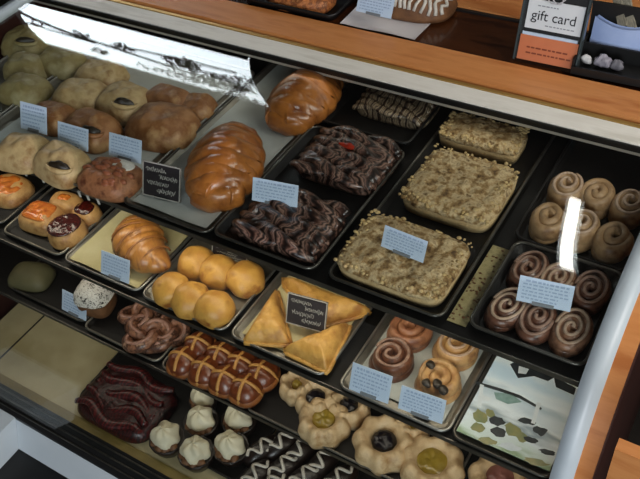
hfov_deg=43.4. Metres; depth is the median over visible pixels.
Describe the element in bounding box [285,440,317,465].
eclair
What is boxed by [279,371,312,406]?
pastry
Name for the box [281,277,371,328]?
turnover
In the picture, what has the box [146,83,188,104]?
pastry
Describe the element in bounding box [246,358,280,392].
bun
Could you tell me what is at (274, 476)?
eclair
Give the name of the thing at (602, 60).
stone
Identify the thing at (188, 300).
rolls
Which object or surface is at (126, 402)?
chocolate cake
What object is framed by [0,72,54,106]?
pastry
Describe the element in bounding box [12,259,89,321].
baking tray
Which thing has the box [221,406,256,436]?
cupcake
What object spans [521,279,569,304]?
print
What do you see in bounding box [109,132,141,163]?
price card
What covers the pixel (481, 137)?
cake
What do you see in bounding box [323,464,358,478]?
eclair
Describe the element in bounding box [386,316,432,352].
pastry
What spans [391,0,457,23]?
loaf
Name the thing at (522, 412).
printed sheet
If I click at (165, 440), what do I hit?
cupcake
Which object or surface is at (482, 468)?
pastry
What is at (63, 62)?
pastry
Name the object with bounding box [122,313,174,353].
pretzel
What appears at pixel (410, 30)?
paper liner
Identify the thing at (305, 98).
loaf
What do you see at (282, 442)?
eclair
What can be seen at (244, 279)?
rolls
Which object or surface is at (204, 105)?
pastry
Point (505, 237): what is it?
shelf
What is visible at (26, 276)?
pastry
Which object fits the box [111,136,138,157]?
print
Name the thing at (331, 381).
shelf
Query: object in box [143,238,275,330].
baking tray
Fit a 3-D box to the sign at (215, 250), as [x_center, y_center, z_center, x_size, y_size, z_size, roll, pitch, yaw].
[-0.190,0.031,1.709,0.087,0.034,0.021,15,49,21]
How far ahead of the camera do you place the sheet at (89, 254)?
1.80 m
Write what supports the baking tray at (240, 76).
on the display case
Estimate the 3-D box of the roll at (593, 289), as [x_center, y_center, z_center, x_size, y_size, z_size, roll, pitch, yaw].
[0.440,0.084,1.310,0.064,0.027,0.095,19,50,25]
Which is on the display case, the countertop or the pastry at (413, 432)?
the countertop
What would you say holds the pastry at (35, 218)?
on the baking tray at (12, 229)
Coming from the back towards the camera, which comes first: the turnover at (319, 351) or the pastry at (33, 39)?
the pastry at (33, 39)
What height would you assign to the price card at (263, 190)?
0.047 m
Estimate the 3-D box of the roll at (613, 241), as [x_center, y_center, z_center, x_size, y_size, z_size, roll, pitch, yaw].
[0.503,0.001,1.375,0.067,0.041,0.089,27,54,30]
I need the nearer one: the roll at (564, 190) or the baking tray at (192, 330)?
the roll at (564, 190)
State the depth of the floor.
2.14 m
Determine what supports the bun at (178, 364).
on the baking tray at (192, 330)
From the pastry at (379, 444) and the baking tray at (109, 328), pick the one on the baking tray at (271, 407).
the pastry at (379, 444)
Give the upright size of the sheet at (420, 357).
0.006 m
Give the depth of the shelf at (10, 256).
1.95 m
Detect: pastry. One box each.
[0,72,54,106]
[0,132,49,174]
[1,24,55,56]
[3,51,46,79]
[8,261,55,292]
[32,140,91,189]
[36,100,75,136]
[39,45,87,79]
[51,78,106,109]
[64,107,124,154]
[74,59,129,85]
[77,157,142,202]
[95,80,147,126]
[125,101,200,153]
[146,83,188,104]
[182,92,217,122]
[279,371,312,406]
[295,380,335,413]
[298,397,350,448]
[329,393,370,430]
[352,414,413,475]
[369,337,413,382]
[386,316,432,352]
[396,420,429,438]
[400,435,464,478]
[414,358,461,404]
[432,335,478,371]
[468,457,527,478]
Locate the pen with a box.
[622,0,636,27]
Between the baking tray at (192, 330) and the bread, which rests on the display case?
the baking tray at (192, 330)
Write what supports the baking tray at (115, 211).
on the display case
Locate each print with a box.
[22,105,44,128]
[60,124,85,145]
[64,293,78,313]
[103,254,126,276]
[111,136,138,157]
[255,181,294,202]
[353,367,388,395]
[359,0,391,13]
[385,229,422,254]
[402,390,441,415]
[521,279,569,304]
[525,46,569,61]
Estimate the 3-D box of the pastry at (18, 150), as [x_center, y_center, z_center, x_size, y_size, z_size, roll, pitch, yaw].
[-0.640,-0.195,1.724,0.125,0.054,0.105,10,47,18]
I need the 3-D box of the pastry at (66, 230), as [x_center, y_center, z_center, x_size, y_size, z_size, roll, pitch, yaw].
[-0.578,-0.023,1.831,0.090,0.047,0.088,-35,50,-25]
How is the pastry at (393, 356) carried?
on the sheet at (420, 357)
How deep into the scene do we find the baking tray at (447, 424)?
1.46 m
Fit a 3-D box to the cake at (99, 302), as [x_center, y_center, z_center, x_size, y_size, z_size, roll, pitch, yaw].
[-0.549,0.135,1.959,0.099,0.091,0.091,10,47,18]
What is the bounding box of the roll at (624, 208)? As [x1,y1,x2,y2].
[608,189,639,229]
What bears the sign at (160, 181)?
on the sheet at (249, 110)
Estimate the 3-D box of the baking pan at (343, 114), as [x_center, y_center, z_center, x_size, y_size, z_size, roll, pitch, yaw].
[0.152,-0.299,1.745,0.222,0.025,0.266,20,51,25]
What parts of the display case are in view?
frame, panel, kick panel, rail, shelf rail, shelf rail, shelf rail, trim, parchment strip, frame, panel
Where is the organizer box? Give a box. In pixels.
[570,0,639,86]
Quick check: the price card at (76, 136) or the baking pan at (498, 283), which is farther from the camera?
the price card at (76, 136)
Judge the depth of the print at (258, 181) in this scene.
1.49 m
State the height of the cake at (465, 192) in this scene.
0.043 m
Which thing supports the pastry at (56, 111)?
on the sheet at (143, 72)
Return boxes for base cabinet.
[606,438,639,478]
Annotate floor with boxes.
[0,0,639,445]
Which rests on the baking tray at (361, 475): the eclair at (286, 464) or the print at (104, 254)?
the eclair at (286, 464)
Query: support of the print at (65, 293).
attached to the price card at (68, 305)
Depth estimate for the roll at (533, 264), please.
1.35 m
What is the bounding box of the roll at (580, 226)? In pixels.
[558,209,599,253]
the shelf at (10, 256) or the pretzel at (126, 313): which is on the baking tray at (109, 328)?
the pretzel at (126, 313)
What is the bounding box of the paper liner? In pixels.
[340,6,430,39]
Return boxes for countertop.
[108,0,639,127]
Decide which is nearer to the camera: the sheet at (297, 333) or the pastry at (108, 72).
the sheet at (297, 333)
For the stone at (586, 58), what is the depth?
1.56 m
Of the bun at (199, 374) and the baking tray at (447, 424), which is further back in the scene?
the bun at (199, 374)
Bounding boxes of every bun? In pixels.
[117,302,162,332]
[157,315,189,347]
[166,346,197,379]
[183,331,216,356]
[187,355,218,389]
[206,341,237,365]
[207,364,238,398]
[225,350,258,374]
[228,373,264,408]
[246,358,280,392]
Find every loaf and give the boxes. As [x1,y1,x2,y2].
[184,121,265,212]
[265,69,343,135]
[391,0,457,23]
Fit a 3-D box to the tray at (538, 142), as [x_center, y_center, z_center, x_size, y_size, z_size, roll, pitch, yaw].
[0.262,-0.096,1.529,0.222,0.017,0.619,20,51,25]
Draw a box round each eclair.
[239,459,271,478]
[243,434,276,466]
[265,473,287,478]
[266,432,296,461]
[266,454,300,476]
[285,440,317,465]
[287,464,320,478]
[307,451,338,478]
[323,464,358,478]
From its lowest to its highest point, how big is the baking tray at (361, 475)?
0.013 m
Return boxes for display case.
[0,0,639,478]
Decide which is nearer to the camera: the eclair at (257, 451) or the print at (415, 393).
the print at (415, 393)
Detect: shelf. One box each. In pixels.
[0,185,548,478]
[0,242,479,478]
[65,13,622,386]
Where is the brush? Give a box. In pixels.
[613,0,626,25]
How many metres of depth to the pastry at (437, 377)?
1.43 m
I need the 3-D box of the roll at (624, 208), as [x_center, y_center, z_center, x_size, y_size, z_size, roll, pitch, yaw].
[0.550,-0.058,1.427,0.067,0.043,0.089,22,52,27]
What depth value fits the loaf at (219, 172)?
1.54 m
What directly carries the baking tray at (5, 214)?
on the display case
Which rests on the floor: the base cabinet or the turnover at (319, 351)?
the base cabinet
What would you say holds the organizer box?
on the countertop
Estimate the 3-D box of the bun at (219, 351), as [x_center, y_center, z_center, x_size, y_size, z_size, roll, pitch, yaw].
[-0.223,0.260,1.810,0.082,0.060,0.079,14,48,21]
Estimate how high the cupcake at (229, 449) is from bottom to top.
0.079 m
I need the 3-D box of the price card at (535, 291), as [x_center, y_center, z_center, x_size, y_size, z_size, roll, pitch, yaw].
[0.353,0.088,1.264,0.084,0.046,0.023,12,48,19]
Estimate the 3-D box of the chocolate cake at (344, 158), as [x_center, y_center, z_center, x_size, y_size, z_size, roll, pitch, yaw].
[0.054,-0.163,1.599,0.190,0.046,0.161,20,51,25]
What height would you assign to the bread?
0.046 m
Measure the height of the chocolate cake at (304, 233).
0.046 m
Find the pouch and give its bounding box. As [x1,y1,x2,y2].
[590,15,639,50]
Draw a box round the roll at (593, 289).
[571,270,611,315]
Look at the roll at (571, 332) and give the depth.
1.24 m
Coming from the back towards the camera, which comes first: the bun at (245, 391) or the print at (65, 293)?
the print at (65, 293)
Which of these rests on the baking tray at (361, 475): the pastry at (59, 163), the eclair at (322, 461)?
the eclair at (322, 461)
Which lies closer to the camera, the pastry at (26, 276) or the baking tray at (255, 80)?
the baking tray at (255, 80)
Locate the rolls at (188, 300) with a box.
[152,272,235,329]
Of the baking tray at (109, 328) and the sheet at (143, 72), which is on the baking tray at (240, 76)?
the sheet at (143, 72)
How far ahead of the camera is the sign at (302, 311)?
1.54 m
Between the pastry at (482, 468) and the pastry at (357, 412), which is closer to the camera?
the pastry at (482, 468)
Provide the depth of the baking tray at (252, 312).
1.59 m
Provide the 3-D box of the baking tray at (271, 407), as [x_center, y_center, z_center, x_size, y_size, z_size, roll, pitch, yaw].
[0.134,0.318,1.738,0.471,0.013,0.378,20,51,25]
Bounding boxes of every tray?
[0,20,108,116]
[0,35,254,186]
[0,170,49,223]
[4,186,113,255]
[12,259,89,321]
[65,208,191,290]
[80,352,275,478]
[85,294,171,361]
[124,62,348,232]
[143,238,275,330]
[162,328,240,400]
[231,272,372,374]
[246,0,354,20]
[248,367,471,478]
[274,430,376,478]
[329,109,555,316]
[340,313,491,431]
[452,354,553,477]
[515,139,639,271]
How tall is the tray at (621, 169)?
0.015 m
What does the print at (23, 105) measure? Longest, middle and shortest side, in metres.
0.064 x 0.045 x 0.001 m
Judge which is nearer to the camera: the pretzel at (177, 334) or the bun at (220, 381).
the bun at (220, 381)
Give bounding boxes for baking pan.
[214,125,404,269]
[322,82,439,146]
[470,241,620,365]
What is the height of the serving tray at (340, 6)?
0.025 m
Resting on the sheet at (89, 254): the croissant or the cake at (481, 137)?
the croissant
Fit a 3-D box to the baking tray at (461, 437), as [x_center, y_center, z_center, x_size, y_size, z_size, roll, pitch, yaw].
[0.379,0.268,1.431,0.181,0.015,0.314,20,51,25]
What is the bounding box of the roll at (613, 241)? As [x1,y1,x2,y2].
[591,221,633,264]
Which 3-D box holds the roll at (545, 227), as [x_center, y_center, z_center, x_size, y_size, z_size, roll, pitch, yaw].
[0.406,-0.034,1.424,0.067,0.041,0.089,17,50,23]
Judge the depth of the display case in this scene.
1.67 m
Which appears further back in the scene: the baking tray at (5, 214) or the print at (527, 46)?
the baking tray at (5, 214)
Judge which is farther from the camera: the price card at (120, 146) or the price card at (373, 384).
the price card at (120, 146)
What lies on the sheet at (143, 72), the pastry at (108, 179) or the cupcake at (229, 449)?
the pastry at (108, 179)
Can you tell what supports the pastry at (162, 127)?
on the sheet at (143, 72)
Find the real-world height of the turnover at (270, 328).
0.044 m
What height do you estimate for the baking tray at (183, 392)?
0.013 m
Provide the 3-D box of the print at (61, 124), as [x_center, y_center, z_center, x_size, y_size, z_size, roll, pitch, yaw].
[-0.522,-0.219,1.699,0.072,0.036,0.001,17,24,23]
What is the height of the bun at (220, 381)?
0.060 m
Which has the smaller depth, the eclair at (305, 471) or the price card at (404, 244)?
the price card at (404, 244)
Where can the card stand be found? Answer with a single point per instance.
(551, 32)
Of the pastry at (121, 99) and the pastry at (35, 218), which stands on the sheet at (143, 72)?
the pastry at (121, 99)
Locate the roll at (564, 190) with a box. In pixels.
[546,171,583,211]
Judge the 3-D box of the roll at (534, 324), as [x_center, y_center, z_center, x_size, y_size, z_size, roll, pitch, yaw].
[0.345,0.127,1.279,0.064,0.027,0.095,19,50,25]
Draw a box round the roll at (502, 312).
[483,287,526,332]
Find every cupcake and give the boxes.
[149,420,184,457]
[177,435,213,472]
[183,405,218,438]
[212,429,249,467]
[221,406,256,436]
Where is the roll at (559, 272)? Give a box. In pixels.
[539,262,577,285]
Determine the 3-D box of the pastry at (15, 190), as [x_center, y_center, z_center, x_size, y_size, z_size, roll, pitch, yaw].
[-0.763,-0.126,1.967,0.120,0.040,0.100,20,51,25]
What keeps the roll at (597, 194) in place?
on the tray at (621, 169)
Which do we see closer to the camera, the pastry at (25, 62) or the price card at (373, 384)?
the price card at (373, 384)
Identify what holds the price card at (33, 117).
on the baking tray at (240, 76)
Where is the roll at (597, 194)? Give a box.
[577,178,615,219]
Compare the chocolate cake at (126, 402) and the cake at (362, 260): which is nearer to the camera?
the cake at (362, 260)
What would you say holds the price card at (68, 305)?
on the baking tray at (51, 297)
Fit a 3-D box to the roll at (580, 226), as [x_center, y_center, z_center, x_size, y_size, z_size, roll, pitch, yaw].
[0.451,-0.019,1.401,0.067,0.043,0.089,28,55,31]
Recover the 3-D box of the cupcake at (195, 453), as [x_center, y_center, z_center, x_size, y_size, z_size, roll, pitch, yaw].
[-0.294,0.499,1.899,0.088,0.079,0.088,19,50,25]
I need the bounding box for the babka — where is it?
[352,87,439,129]
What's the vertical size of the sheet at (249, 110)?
0.006 m
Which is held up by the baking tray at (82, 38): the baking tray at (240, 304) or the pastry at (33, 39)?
the pastry at (33, 39)
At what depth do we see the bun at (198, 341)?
1.81 m
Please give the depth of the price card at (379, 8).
1.74 m
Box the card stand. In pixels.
[513,0,592,68]
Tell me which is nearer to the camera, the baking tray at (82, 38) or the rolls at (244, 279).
the rolls at (244, 279)
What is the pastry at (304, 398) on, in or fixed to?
on the baking tray at (271, 407)
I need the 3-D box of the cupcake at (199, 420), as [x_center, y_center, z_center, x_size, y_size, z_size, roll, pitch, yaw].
[-0.291,0.439,1.959,0.090,0.080,0.090,8,46,16]
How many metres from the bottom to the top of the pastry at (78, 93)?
0.057 m
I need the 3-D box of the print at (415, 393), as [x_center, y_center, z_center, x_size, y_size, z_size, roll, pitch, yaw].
[0.177,0.286,1.399,0.070,0.035,0.001,16,23,23]
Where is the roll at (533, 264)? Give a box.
[506,251,549,287]
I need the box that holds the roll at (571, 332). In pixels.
[548,308,593,357]
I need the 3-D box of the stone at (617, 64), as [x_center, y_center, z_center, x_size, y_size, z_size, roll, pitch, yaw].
[0.569,-0.336,1.541,0.028,0.018,0.016,20,51,25]
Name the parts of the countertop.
panel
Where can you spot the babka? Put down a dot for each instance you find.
(375, 104)
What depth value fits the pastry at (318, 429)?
1.65 m
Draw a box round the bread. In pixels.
[266,0,336,13]
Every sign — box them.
[142,160,181,202]
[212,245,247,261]
[286,292,327,331]
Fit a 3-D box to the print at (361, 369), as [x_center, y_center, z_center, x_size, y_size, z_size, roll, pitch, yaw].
[0.090,0.255,1.436,0.066,0.042,0.001,17,24,24]
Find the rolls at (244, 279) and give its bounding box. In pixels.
[177,246,264,298]
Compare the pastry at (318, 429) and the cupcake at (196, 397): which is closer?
the pastry at (318, 429)
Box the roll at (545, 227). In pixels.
[528,202,566,244]
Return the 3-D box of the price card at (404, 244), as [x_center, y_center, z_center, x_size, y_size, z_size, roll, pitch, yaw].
[0.142,0.010,1.368,0.083,0.042,0.021,23,52,27]
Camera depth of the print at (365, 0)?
1.75 m
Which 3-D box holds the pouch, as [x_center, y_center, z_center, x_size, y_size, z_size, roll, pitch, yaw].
[0.584,-0.391,1.559,0.115,0.062,0.040,20,51,25]
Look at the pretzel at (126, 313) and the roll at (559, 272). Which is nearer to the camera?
the roll at (559, 272)
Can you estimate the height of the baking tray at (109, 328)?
0.013 m
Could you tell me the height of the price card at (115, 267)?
0.055 m
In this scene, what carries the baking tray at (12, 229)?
on the display case
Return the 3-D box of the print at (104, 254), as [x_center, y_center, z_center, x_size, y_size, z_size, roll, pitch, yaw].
[-0.437,0.058,1.714,0.067,0.041,0.001,18,24,24]
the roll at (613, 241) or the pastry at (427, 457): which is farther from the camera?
the pastry at (427, 457)
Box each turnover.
[243,289,292,347]
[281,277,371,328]
[283,323,352,374]
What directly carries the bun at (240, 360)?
on the baking tray at (192, 330)
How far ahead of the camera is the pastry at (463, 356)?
1.47 m
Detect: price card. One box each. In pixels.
[20,101,46,134]
[58,121,87,151]
[62,289,86,320]
[101,250,129,283]
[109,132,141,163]
[252,177,298,207]
[349,362,392,403]
[356,0,394,18]
[381,225,427,262]
[398,385,446,423]
[516,275,574,311]
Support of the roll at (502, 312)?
in the baking pan at (498, 283)
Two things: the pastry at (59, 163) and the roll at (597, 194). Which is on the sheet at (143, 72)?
the pastry at (59, 163)
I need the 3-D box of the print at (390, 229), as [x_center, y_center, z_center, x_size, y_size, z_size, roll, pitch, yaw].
[0.143,0.007,1.366,0.070,0.030,0.001,23,26,28]
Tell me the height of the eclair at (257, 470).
0.048 m
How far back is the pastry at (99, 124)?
1.73 m
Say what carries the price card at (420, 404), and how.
on the baking tray at (447, 424)
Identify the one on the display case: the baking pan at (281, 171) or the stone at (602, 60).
the baking pan at (281, 171)
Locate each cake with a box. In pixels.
[73,279,116,318]
[75,361,177,443]
[230,188,351,263]
[289,125,402,195]
[333,209,472,307]
[398,143,519,232]
[438,111,529,163]
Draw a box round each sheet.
[0,49,235,169]
[70,210,186,287]
[133,64,345,227]
[242,275,364,350]
[363,326,482,420]
[456,356,577,470]
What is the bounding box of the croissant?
[111,215,170,273]
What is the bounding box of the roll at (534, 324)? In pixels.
[515,303,557,345]

